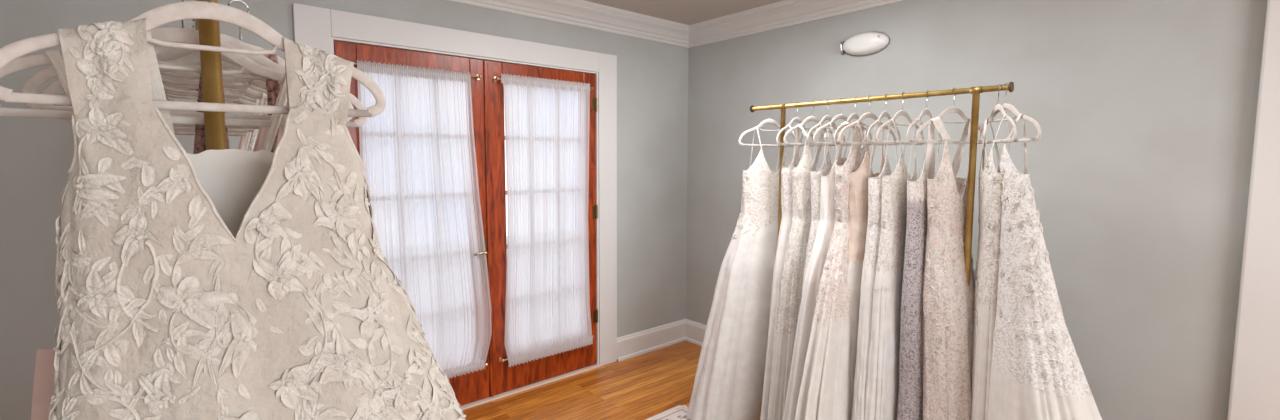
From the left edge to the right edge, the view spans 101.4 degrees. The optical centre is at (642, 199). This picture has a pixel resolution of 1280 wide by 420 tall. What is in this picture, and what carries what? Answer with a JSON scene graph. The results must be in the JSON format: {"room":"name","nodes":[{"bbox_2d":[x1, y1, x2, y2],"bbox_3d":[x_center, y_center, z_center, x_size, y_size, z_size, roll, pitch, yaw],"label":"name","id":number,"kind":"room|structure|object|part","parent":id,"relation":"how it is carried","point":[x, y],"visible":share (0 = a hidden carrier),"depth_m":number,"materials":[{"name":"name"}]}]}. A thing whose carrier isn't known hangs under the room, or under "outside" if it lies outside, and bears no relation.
{"room":"clothing store","nodes":[
{"label":"clothing store","id":0,"kind":"room"},
{"bbox_2d":[0,0,688,419],"bbox_3d":[-1.315,0.008,2.848,4.500,2.470,0.120,-4,6,-40],"label":"wall","id":1,"kind":"structure","parent":0,"point":[36,154],"depth_m":2.56,"materials":[{"name":"paint"}]},
{"bbox_2d":[333,41,489,404],"bbox_3d":[-1.206,0.215,2.867,0.785,2.023,0.102,-4,6,-40],"label":"door","id":2,"kind":"structure","parent":1,"relation":"in","point":[468,388],"depth_m":3.01,"materials":[{"name":"brown wood"}]},
{"bbox_3d":[-1.193,-0.689,2.789,0.688,0.028,0.040,-4,6,-40],"label":"curtain rod","id":3,"kind":"part","parent":2,"relation":"part of","materials":[{"name":"beige"}]},
{"bbox_2d":[357,60,491,378],"bbox_3d":[-1.163,0.159,2.866,0.680,1.740,0.029,-4,6,-40],"label":"sheer curtain","id":4,"kind":"object","parent":2,"relation":"hanging from","point":[418,155],"visible":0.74,"depth_m":2.87,"materials":[{"name":"white fabric"}]},
{"bbox_3d":[-0.953,0.312,3.065,0.082,0.019,0.060,-4,6,-40],"label":"handle","id":5,"kind":"part","parent":2,"relation":"part of","materials":[{"name":"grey metal"}]},
{"bbox_2d":[292,3,616,365],"bbox_3d":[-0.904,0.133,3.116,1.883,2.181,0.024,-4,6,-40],"label":"trim","id":6,"kind":"structure","parent":1,"relation":"attached to","point":[313,26],"depth_m":3.29,"materials":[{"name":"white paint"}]},
{"bbox_2d":[484,60,493,395],"bbox_3d":[-0.914,0.195,3.120,0.024,2.016,0.012,-4,6,-40],"label":"door frame","id":7,"kind":"structure","parent":1,"relation":"attached to","point":[486,100],"depth_m":3.10,"materials":[{"name":"brown wood"}]},
{"bbox_2d":[461,364,599,409],"bbox_3d":[-0.946,1.210,3.245,1.581,0.012,0.150,-4,6,-40],"label":"trim","id":8,"kind":"structure","parent":1,"relation":"attached to","point":[533,385],"depth_m":3.34,"materials":[{"name":"beige paint"}]},
{"bbox_2d":[487,60,597,394],"bbox_3d":[-0.615,0.175,3.385,0.786,2.023,0.082,-4,6,-40],"label":"door","id":9,"kind":"structure","parent":1,"relation":"in","point":[506,378],"depth_m":3.23,"materials":[{"name":"brown wood"}]},
{"bbox_3d":[-0.601,-0.728,3.293,0.689,0.028,0.040,-4,6,-40],"label":"curtain rod","id":10,"kind":"part","parent":9,"relation":"part of","materials":[{"name":"beige"}]},
{"bbox_3d":[-0.607,0.967,3.429,0.689,0.028,0.040,-4,6,-40],"label":"curtain rod","id":11,"kind":"part","parent":9,"relation":"part of","materials":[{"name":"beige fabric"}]},
{"bbox_2d":[501,73,592,366],"bbox_3d":[-0.594,0.130,3.351,0.654,1.785,0.030,-4,6,-40],"label":"sheer curtain","id":12,"kind":"object","parent":9,"relation":"hanging from","point":[547,307],"visible":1,"depth_m":3.33,"materials":[{"name":"white fabric"}]},
{"bbox_2d":[447,0,688,47],"bbox_3d":[-1.236,-1.148,2.667,4.300,0.136,0.112,-4,6,-40],"label":"trim","id":13,"kind":"structure","parent":1,"relation":"attached to","point":[581,13],"depth_m":3.45,"materials":[{"name":"white paint"}]},
{"bbox_2d":[617,319,685,361],"bbox_3d":[0.089,1.073,4.038,0.729,0.165,0.036,-4,6,-40],"label":"baseboard","id":14,"kind":"structure","parent":1,"relation":"attached to","point":[645,341],"depth_m":4.01,"materials":[{"name":"white paint"}]},
{"bbox_2d":[463,341,759,419],"bbox_3d":[0.500,1.465,0.830,4.500,0.100,5.720,-4,6,-40],"label":"floor","id":15,"kind":"structure","parent":0,"point":[644,386],"depth_m":3.28,"materials":[{"name":"brown wood"}]},
{"bbox_2d":[195,0,226,149],"bbox_3d":[-0.976,0.486,1.225,0.440,1.760,1.264,-4,6,-40],"label":"rack","id":16,"kind":"object","parent":15,"relation":"on","point":[209,30],"visible":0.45,"depth_m":0.80,"materials":[{"name":"gold metal"}]},
{"bbox_2d":[0,0,285,127],"bbox_3d":[-0.720,-0.234,0.824,0.007,0.229,0.436,4,6,42],"label":"clothes hanger","id":17,"kind":"object","parent":16,"relation":"hanging from","point":[182,34],"visible":0.39,"depth_m":0.82,"materials":[{"name":"plastic"}]},
{"bbox_2d":[46,50,286,151],"bbox_3d":[-0.723,0.584,0.889,0.197,1.604,0.469,4,6,42],"label":"dress","id":18,"kind":"object","parent":17,"relation":"hanging from","point":[55,57],"visible":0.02,"depth_m":0.89,"materials":[{"name":"white fabric"}]},
{"bbox_2d":[54,19,265,128],"bbox_3d":[-0.898,-0.263,1.077,0.436,0.229,0.007,-3,6,-36],"label":"clothes hanger","id":19,"kind":"object","parent":16,"relation":"hanging from","point":[258,83],"visible":0.11,"depth_m":1.09,"materials":[{"name":"plastic"}]},
{"bbox_3d":[-0.899,-0.224,1.080,0.436,0.151,0.007,-3,6,-36],"label":"frame","id":20,"kind":"part","parent":19,"relation":"part of","materials":[{"name":"plastic"}]},
{"bbox_2d":[253,103,267,151],"bbox_3d":[-0.901,0.556,1.141,0.426,1.628,0.201,-3,6,-36],"label":"dress","id":21,"kind":"object","parent":19,"relation":"hanging from","point":[262,130],"visible":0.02,"depth_m":1.11,"materials":[{"name":"pink fabric"}]},
{"bbox_2d":[40,48,281,105],"bbox_3d":[-0.837,-0.261,1.005,0.436,0.229,0.007,-4,6,-44],"label":"clothes hanger","id":22,"kind":"object","parent":16,"relation":"hanging from","point":[55,86],"visible":0.13,"depth_m":0.97,"materials":[{"name":"plastic"}]},
{"bbox_2d":[67,23,266,128],"bbox_3d":[-0.960,-0.273,1.149,0.436,0.229,0.007,-4,6,-42],"label":"clothes hanger","id":23,"kind":"object","parent":16,"relation":"hanging from","point":[253,87],"visible":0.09,"depth_m":1.17,"materials":[{"name":"plastic"}]},
{"bbox_3d":[-0.960,-0.234,1.152,0.436,0.151,0.007,-4,6,-42],"label":"frame","id":24,"kind":"part","parent":23,"relation":"part of","materials":[{"name":"plastic"}]},
{"bbox_2d":[20,33,353,121],"bbox_3d":[-0.743,-0.252,0.895,0.436,0.229,0.007,-3,6,-37],"label":"clothes hanger","id":25,"kind":"object","parent":16,"relation":"hanging from","point":[43,75],"visible":0.26,"depth_m":0.88,"materials":[{"name":"plastic"}]},
{"bbox_2d":[31,103,287,419],"bbox_3d":[-0.749,0.572,0.957,0.516,1.628,0.205,-3,6,-38],"label":"dress","id":26,"kind":"object","parent":25,"relation":"hanging from","point":[43,386],"visible":0.02,"depth_m":0.76,"materials":[{"name":"pink fabric"}]},
{"bbox_3d":[-0.865,0.384,0.790,0.105,0.342,0.035,-2,5,-25],"label":"sash","id":27,"kind":"part","parent":26,"relation":"part of","materials":[{"name":"pink fabric"}]},
{"bbox_2d":[0,0,385,116],"bbox_3d":[-0.600,-0.238,0.729,0.436,0.229,0.007,-3,6,-35],"label":"clothes hanger","id":28,"kind":"object","parent":16,"relation":"hanging from","point":[171,12],"visible":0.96,"depth_m":0.72,"materials":[{"name":"plastic"}]},
{"bbox_2d":[48,18,465,419],"bbox_3d":[-0.500,0.586,0.775,1.072,1.656,0.666,-3,6,-35],"label":"dress","id":29,"kind":"object","parent":28,"relation":"hanging from","point":[226,284],"visible":1,"depth_m":0.69,"materials":[{"name":"white fabric"}]},
{"bbox_3d":[-0.973,-0.372,1.156,0.023,0.023,1.240,-4,6,-40],"label":"rail","id":30,"kind":"part","parent":16,"relation":"part of","materials":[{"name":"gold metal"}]},
{"bbox_2d":[167,90,232,135],"bbox_3d":[-1.331,-0.309,1.581,0.436,0.229,0.007,-4,6,-43],"label":"clothes hanger","id":31,"kind":"object","parent":16,"relation":"hanging from","point":[193,90],"visible":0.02,"depth_m":1.56,"materials":[{"name":"plastic"}]},
{"bbox_2d":[165,79,255,132],"bbox_3d":[-1.145,-0.291,1.365,0.436,0.229,0.007,-4,6,-40],"label":"clothes hanger","id":32,"kind":"object","parent":16,"relation":"hanging from","point":[244,97],"visible":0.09,"depth_m":1.35,"materials":[{"name":"plastic"}]},
{"bbox_2d":[242,99,259,150],"bbox_3d":[-1.151,0.532,1.430,0.431,1.628,0.198,-3,6,-38],"label":"dress","id":33,"kind":"object","parent":32,"relation":"hanging from","point":[248,136],"visible":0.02,"depth_m":1.41,"materials":[{"name":"white fabric"}]},
{"bbox_2d":[166,88,254,135],"bbox_3d":[-1.207,-0.293,1.437,0.007,0.229,0.436,5,6,45],"label":"clothes hanger","id":34,"kind":"object","parent":16,"relation":"hanging from","point":[242,101],"visible":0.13,"depth_m":1.48,"materials":[{"name":"plastic"}]},
{"bbox_2d":[164,78,260,131],"bbox_3d":[-1.084,-0.285,1.293,0.436,0.229,0.007,-3,6,-37],"label":"clothes hanger","id":35,"kind":"object","parent":16,"relation":"hanging from","point":[179,79],"visible":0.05,"depth_m":1.28,"materials":[{"name":"plastic"}]},
{"bbox_2d":[163,71,262,131],"bbox_3d":[-1.022,-0.276,1.221,0.007,0.229,0.436,5,6,44],"label":"clothes hanger","id":36,"kind":"object","parent":16,"relation":"hanging from","point":[249,91],"visible":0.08,"depth_m":1.24,"materials":[{"name":"plastic"}]},
{"bbox_2d":[247,93,266,151],"bbox_3d":[-1.029,0.545,1.283,0.201,1.628,0.431,5,6,44],"label":"dress","id":37,"kind":"object","parent":36,"relation":"hanging from","point":[263,101],"visible":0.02,"depth_m":1.29,"materials":[{"name":"white fabric"}]},
{"bbox_2d":[159,0,367,126],"bbox_3d":[-0.753,-0.259,0.984,0.007,0.229,0.436,5,6,44],"label":"clothes hanger","id":38,"kind":"object","parent":16,"relation":"hanging from","point":[193,57],"visible":0.27,"depth_m":0.98,"materials":[{"name":"plastic"}]},
{"bbox_2d":[193,49,281,153],"bbox_3d":[-0.758,0.544,1.050,0.196,1.668,0.430,5,6,44],"label":"dress","id":39,"kind":"object","parent":38,"relation":"hanging from","point":[273,87],"visible":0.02,"depth_m":0.97,"materials":[{"name":"fabric"}]},
{"bbox_3d":[-0.753,-0.221,0.988,0.007,0.151,0.436,5,6,44],"label":"frame","id":40,"kind":"part","parent":38,"relation":"part of","materials":[{"name":"white plastic"}]},
{"bbox_2d":[645,404,690,419],"bbox_3d":[0.308,1.344,1.622,1.847,0.011,2.385,-4,6,-40],"label":"area rug","id":41,"kind":"object","parent":15,"relation":"on","point":[679,412],"visible":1,"depth_m":3.00,"materials":[{"name":"beige fabric"}]},
{"bbox_2d":[750,82,1013,284],"bbox_3d":[1.012,0.387,2.539,0.440,1.760,1.234,-4,6,-40],"label":"rack","id":42,"kind":"object","parent":15,"relation":"on","point":[975,91],"visible":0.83,"depth_m":2.14,"materials":[{"name":"gold metal"}]},
{"bbox_2d":[739,104,794,146],"bbox_3d":[0.693,-0.405,2.853,0.436,0.229,0.007,-3,5,-30],"label":"clothes hanger","id":43,"kind":"object","parent":42,"relation":"hanging from","point":[769,120],"visible":0.75,"depth_m":2.83,"materials":[{"name":"plastic"}]},
{"bbox_2d":[687,126,790,419],"bbox_3d":[0.580,0.408,2.989,0.713,1.627,0.392,-3,5,-30],"label":"dress","id":44,"kind":"object","parent":43,"relation":"hanging from","point":[730,372],"visible":0.59,"depth_m":2.80,"materials":[{"name":"beige fabric"}]},
{"bbox_3d":[0.693,-0.366,2.856,0.436,0.151,0.007,-3,5,-30],"label":"frame","id":45,"kind":"part","parent":43,"relation":"part of","materials":[{"name":"plastic"}]},
{"bbox_3d":[0.746,0.365,2.850,0.025,1.712,0.026,-4,6,-40],"label":"post","id":46,"kind":"part","parent":42,"relation":"part of","materials":[{"name":"gold metal"}]},
{"bbox_2d":[776,102,812,146],"bbox_3d":[0.803,-0.394,2.724,0.007,0.229,0.436,4,6,42],"label":"clothes hanger","id":47,"kind":"object","parent":42,"relation":"hanging from","point":[796,119],"visible":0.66,"depth_m":2.67,"materials":[{"name":"plastic"}]},
{"bbox_2d":[760,125,807,419],"bbox_3d":[0.791,0.426,2.795,0.123,1.624,0.558,4,6,42],"label":"dress","id":48,"kind":"object","parent":47,"relation":"hanging from","point":[786,172],"visible":0.39,"depth_m":2.66,"materials":[{"name":"white fabric"}]},
{"bbox_3d":[0.803,-0.355,2.727,0.007,0.151,0.436,4,6,42],"label":"frame","id":49,"kind":"part","parent":47,"relation":"part of","materials":[{"name":"fabric"}]},
{"bbox_2d":[784,101,837,145],"bbox_3d":[0.862,-0.388,2.656,0.436,0.229,0.007,-3,6,-35],"label":"clothes hanger","id":50,"kind":"object","parent":42,"relation":"hanging from","point":[810,118],"visible":0.75,"depth_m":2.62,"materials":[{"name":"plastic"}]},
{"bbox_2d":[767,124,828,419],"bbox_3d":[0.864,0.430,2.727,0.626,1.628,0.121,-3,6,-35],"label":"dress","id":51,"kind":"object","parent":50,"relation":"hanging from","point":[791,279],"visible":0.46,"depth_m":2.61,"materials":[{"name":"beige fabric"}]},
{"bbox_3d":[0.862,-0.349,2.659,0.436,0.151,0.007,-3,6,-35],"label":"frame","id":52,"kind":"part","parent":50,"relation":"part of","materials":[{"name":"white plastic"}]},
{"bbox_2d":[807,99,844,145],"bbox_3d":[0.917,-0.383,2.591,0.007,0.229,0.436,4,6,43],"label":"clothes hanger","id":53,"kind":"object","parent":42,"relation":"hanging from","point":[827,117],"visible":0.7,"depth_m":2.54,"materials":[{"name":"plastic"}]},
{"bbox_2d":[802,123,838,291],"bbox_3d":[0.911,0.436,2.654,0.113,1.627,0.608,4,6,43],"label":"dress","id":54,"kind":"object","parent":53,"relation":"hanging from","point":[826,167],"visible":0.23,"depth_m":2.53,"materials":[{"name":"white fabric"}]},
{"bbox_3d":[0.917,-0.344,2.594,0.007,0.151,0.436,4,6,43],"label":"frame","id":55,"kind":"part","parent":53,"relation":"part of","materials":[{"name":"fabric"}]},
{"bbox_2d":[813,98,864,145],"bbox_3d":[0.963,-0.378,2.538,0.436,0.229,0.008,-3,6,-37],"label":"clothes hanger","id":56,"kind":"object","parent":42,"relation":"hanging from","point":[840,116],"visible":0.7,"depth_m":2.50,"materials":[{"name":"plastic"}]},
{"bbox_2d":[783,123,854,419],"bbox_3d":[0.945,0.444,2.588,0.791,1.633,0.116,-3,6,-36],"label":"dress","id":57,"kind":"object","parent":56,"relation":"hanging from","point":[819,252],"visible":0.33,"depth_m":2.46,"materials":[{"name":"white fabric"}]},
{"bbox_3d":[0.963,-0.340,2.541,0.436,0.151,0.007,-3,6,-37],"label":"frame","id":58,"kind":"part","parent":56,"relation":"part of","materials":[{"name":"fabric"}]},
{"bbox_2d":[834,97,871,145],"bbox_3d":[1.008,-0.374,2.485,0.007,0.229,0.436,5,6,44],"label":"clothes hanger","id":59,"kind":"object","parent":42,"relation":"hanging from","point":[854,115],"visible":0.68,"depth_m":2.45,"materials":[{"name":"plastic"}]},
{"bbox_2d":[795,121,869,419],"bbox_3d":[0.987,0.447,2.517,0.206,1.628,1.079,5,6,44],"label":"dress","id":60,"kind":"object","parent":59,"relation":"hanging from","point":[825,388],"visible":0.5,"depth_m":2.35,"materials":[{"name":"fabric"}]},
{"bbox_3d":[1.008,-0.335,2.488,0.007,0.151,0.436,5,6,44],"label":"frame","id":61,"kind":"part","parent":59,"relation":"part of","materials":[{"name":"white plastic"}]},
{"bbox_2d":[839,95,895,145],"bbox_3d":[1.054,-0.369,2.432,0.436,0.229,0.007,-3,5,-33],"label":"clothes hanger","id":62,"kind":"object","parent":42,"relation":"hanging from","point":[868,114],"visible":0.8,"depth_m":2.41,"materials":[{"name":"plastic"}]},
{"bbox_2d":[847,121,884,419],"bbox_3d":[1.050,0.449,2.499,0.419,1.627,0.120,-3,5,-31],"label":"dress","id":63,"kind":"object","parent":62,"relation":"hanging from","point":[858,187],"visible":0.37,"depth_m":2.40,"materials":[{"name":"fabric"}]},
{"bbox_3d":[1.054,-0.331,2.435,0.436,0.151,0.007,-3,5,-33],"label":"frame","id":64,"kind":"part","parent":62,"relation":"part of","materials":[{"name":"fabric"}]},
{"bbox_3d":[1.015,-0.471,2.470,0.023,0.023,1.210,-4,6,-40],"label":"rail","id":65,"kind":"part","parent":42,"relation":"part of","materials":[{"name":"gold metal"}]},
{"bbox_2d":[866,94,900,144],"bbox_3d":[1.102,-0.365,2.375,0.007,0.229,0.436,4,6,43],"label":"clothes hanger","id":66,"kind":"object","parent":42,"relation":"hanging from","point":[884,114],"visible":0.8,"depth_m":2.33,"materials":[{"name":"plastic"}]},
{"bbox_2d":[852,120,896,419],"bbox_3d":[1.104,0.454,2.445,0.115,1.627,0.445,4,6,41],"label":"dress","id":67,"kind":"object","parent":66,"relation":"hanging from","point":[874,184],"visible":0.39,"depth_m":2.33,"materials":[{"name":"white fabric"}]},
{"bbox_3d":[1.102,-0.326,2.378,0.007,0.151,0.436,4,6,43],"label":"frame","id":68,"kind":"part","parent":66,"relation":"part of","materials":[{"name":"fabric"}]},
{"bbox_2d":[876,92,923,144],"bbox_3d":[1.151,-0.360,2.319,0.436,0.229,0.007,-3,6,-38],"label":"clothes hanger","id":69,"kind":"object","parent":42,"relation":"hanging from","point":[902,112],"visible":0.81,"depth_m":2.29,"materials":[{"name":"plastic"}]},
{"bbox_2d":[865,119,916,419],"bbox_3d":[1.148,0.460,2.385,0.407,1.625,0.121,-3,6,-38],"label":"dress","id":70,"kind":"object","parent":69,"relation":"hanging from","point":[883,369],"visible":0.59,"depth_m":2.29,"materials":[{"name":"beige fabric"}]},
{"bbox_3d":[1.151,-0.321,2.322,0.436,0.151,0.007,-3,6,-38],"label":"frame","id":71,"kind":"part","parent":69,"relation":"part of","materials":[{"name":"fabric"}]},
{"bbox_2d":[906,90,941,144],"bbox_3d":[1.216,-0.354,2.243,0.436,0.229,0.008,-4,6,-44],"label":"clothes hanger","id":72,"kind":"object","parent":42,"relation":"hanging from","point":[925,111],"visible":0.7,"depth_m":2.19,"materials":[{"name":"plastic"}]},
{"bbox_2d":[897,118,939,419],"bbox_3d":[1.214,0.466,2.309,0.256,1.625,0.117,-4,6,-44],"label":"dress","id":73,"kind":"object","parent":72,"relation":"hanging from","point":[910,393],"visible":0.62,"depth_m":2.23,"materials":[{"name":"beige fabric"}]},
{"bbox_3d":[1.216,-0.315,2.246,0.436,0.151,0.007,-4,6,-44],"label":"frame","id":74,"kind":"part","parent":72,"relation":"part of","materials":[{"name":"fabric"}]},
{"bbox_2d":[916,88,983,143],"bbox_3d":[1.284,-0.347,2.163,0.436,0.229,0.008,-2,5,-25],"label":"clothes hanger","id":75,"kind":"object","parent":42,"relation":"hanging from","point":[953,109],"visible":0.82,"depth_m":2.15,"materials":[{"name":"fabric"}]},
{"bbox_2d":[922,117,974,419],"bbox_3d":[1.328,0.477,2.194,0.344,1.633,0.253,-2,5,-25],"label":"dress","id":76,"kind":"object","parent":75,"relation":"hanging from","point":[948,299],"visible":0.78,"depth_m":2.14,"materials":[{"name":"fabric"}]},
{"bbox_3d":[1.284,-0.308,2.166,0.436,0.151,0.007,-2,5,-25],"label":"frame","id":77,"kind":"part","parent":75,"relation":"part of","materials":[{"name":"white plastic"}]},
{"bbox_3d":[1.334,0.422,2.164,0.025,1.712,0.026,-4,6,-40],"label":"post","id":78,"kind":"part","parent":42,"relation":"part of","materials":[{"name":"gold metal"}]},
{"bbox_2d":[979,84,1016,143],"bbox_3d":[1.386,-0.337,2.044,0.008,0.229,0.436,2,5,18],"label":"clothes hanger","id":79,"kind":"object","parent":42,"relation":"hanging from","point":[999,107],"visible":0.94,"depth_m":2.00,"materials":[{"name":"fabric"}]},
{"bbox_2d":[971,114,1009,419],"bbox_3d":[1.383,0.483,2.111,0.092,1.624,0.300,2,5,18],"label":"dress","id":80,"kind":"object","parent":79,"relation":"hanging from","point":[990,180],"visible":0.77,"depth_m":2.04,"materials":[{"name":"beige fabric"}]},
{"bbox_3d":[1.386,-0.298,2.047,0.007,0.151,0.436,2,5,18],"label":"frame","id":81,"kind":"part","parent":79,"relation":"part of","materials":[{"name":"plastic"}]},
{"bbox_2d":[977,83,1040,143],"bbox_3d":[1.402,-0.336,2.026,0.007,0.229,0.436,1,5,5],"label":"clothes hanger","id":82,"kind":"object","parent":42,"relation":"hanging from","point":[1006,106],"visible":0.81,"depth_m":1.96,"materials":[{"name":"plastic"}]},
{"bbox_3d":[1.402,-0.297,2.029,0.007,0.151,0.436,1,5,5],"label":"frame","id":83,"kind":"part","parent":82,"relation":"part of","materials":[{"name":"fabric"}]},
{"bbox_2d":[971,113,1101,419],"bbox_3d":[1.581,0.500,1.902,0.548,1.625,0.803,1,5,5],"label":"dress","id":84,"kind":"object","parent":82,"relation":"hanging from","point":[1037,373],"visible":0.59,"depth_m":1.87,"materials":[{"name":"white fabric"}]},
{"bbox_2d":[585,0,782,24],"bbox_3d":[0.508,-1.097,0.624,4.500,0.100,5.720,-4,6,-40],"label":"ceiling","id":85,"kind":"structure","parent":0,"point":[688,12],"depth_m":3.47,"materials":[{"name":"beige paint"}]},
{"bbox_2d":[686,0,1266,419],"bbox_3d":[2.216,0.079,2.106,0.100,2.470,5.600,-4,6,-40],"label":"wall","id":86,"kind":"structure","parent":0,"point":[1139,166],"depth_m":2.31,"materials":[{"name":"paint"}]},
{"bbox_2d":[686,319,706,345],"bbox_3d":[1.296,1.147,3.162,0.036,0.165,2.940,-4,6,-40],"label":"baseboard","id":87,"kind":"structure","parent":86,"relation":"attached to","point":[695,331],"depth_m":4.18,"materials":[{"name":"white paint"}]},
{"bbox_2d":[689,0,905,47],"bbox_3d":[2.106,-1.082,1.982,0.112,0.136,5.500,-4,6,-40],"label":"trim","id":88,"kind":"structure","parent":86,"relation":"attached to","point":[784,13],"depth_m":3.44,"materials":[{"name":"white paint"}]},
{"bbox_2d":[840,32,890,55],"bbox_3d":[1.267,-0.900,3.013,0.070,0.132,0.290,-4,6,-40],"label":"wall light fixture","id":89,"kind":"object","parent":86,"relation":"attached to","point":[866,43],"visible":1,"depth_m":2.98,"materials":[{"name":"white glass"}]},
{"bbox_2d":[1227,0,1279,419],"bbox_3d":[2.791,0.144,1.325,0.045,2.470,1.660,-4,6,-40],"label":"trim","id":90,"kind":"structure","parent":86,"relation":"attached to","point":[1254,394],"depth_m":1.91,"materials":[{"name":"white paint"}]},
{"label":"clothes hanger","id":91,"kind":"object","parent":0,"visible":0},
{"bbox_2d":[237,113,251,149],"bbox_3d":[-1.276,0.520,1.574,0.430,1.628,0.199,-3,6,-35],"label":"dress","id":92,"kind":"object","parent":91,"relation":"hanging from","point":[242,138],"visible":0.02,"depth_m":1.55,"materials":[{"name":"pink fabric"}]}
]}

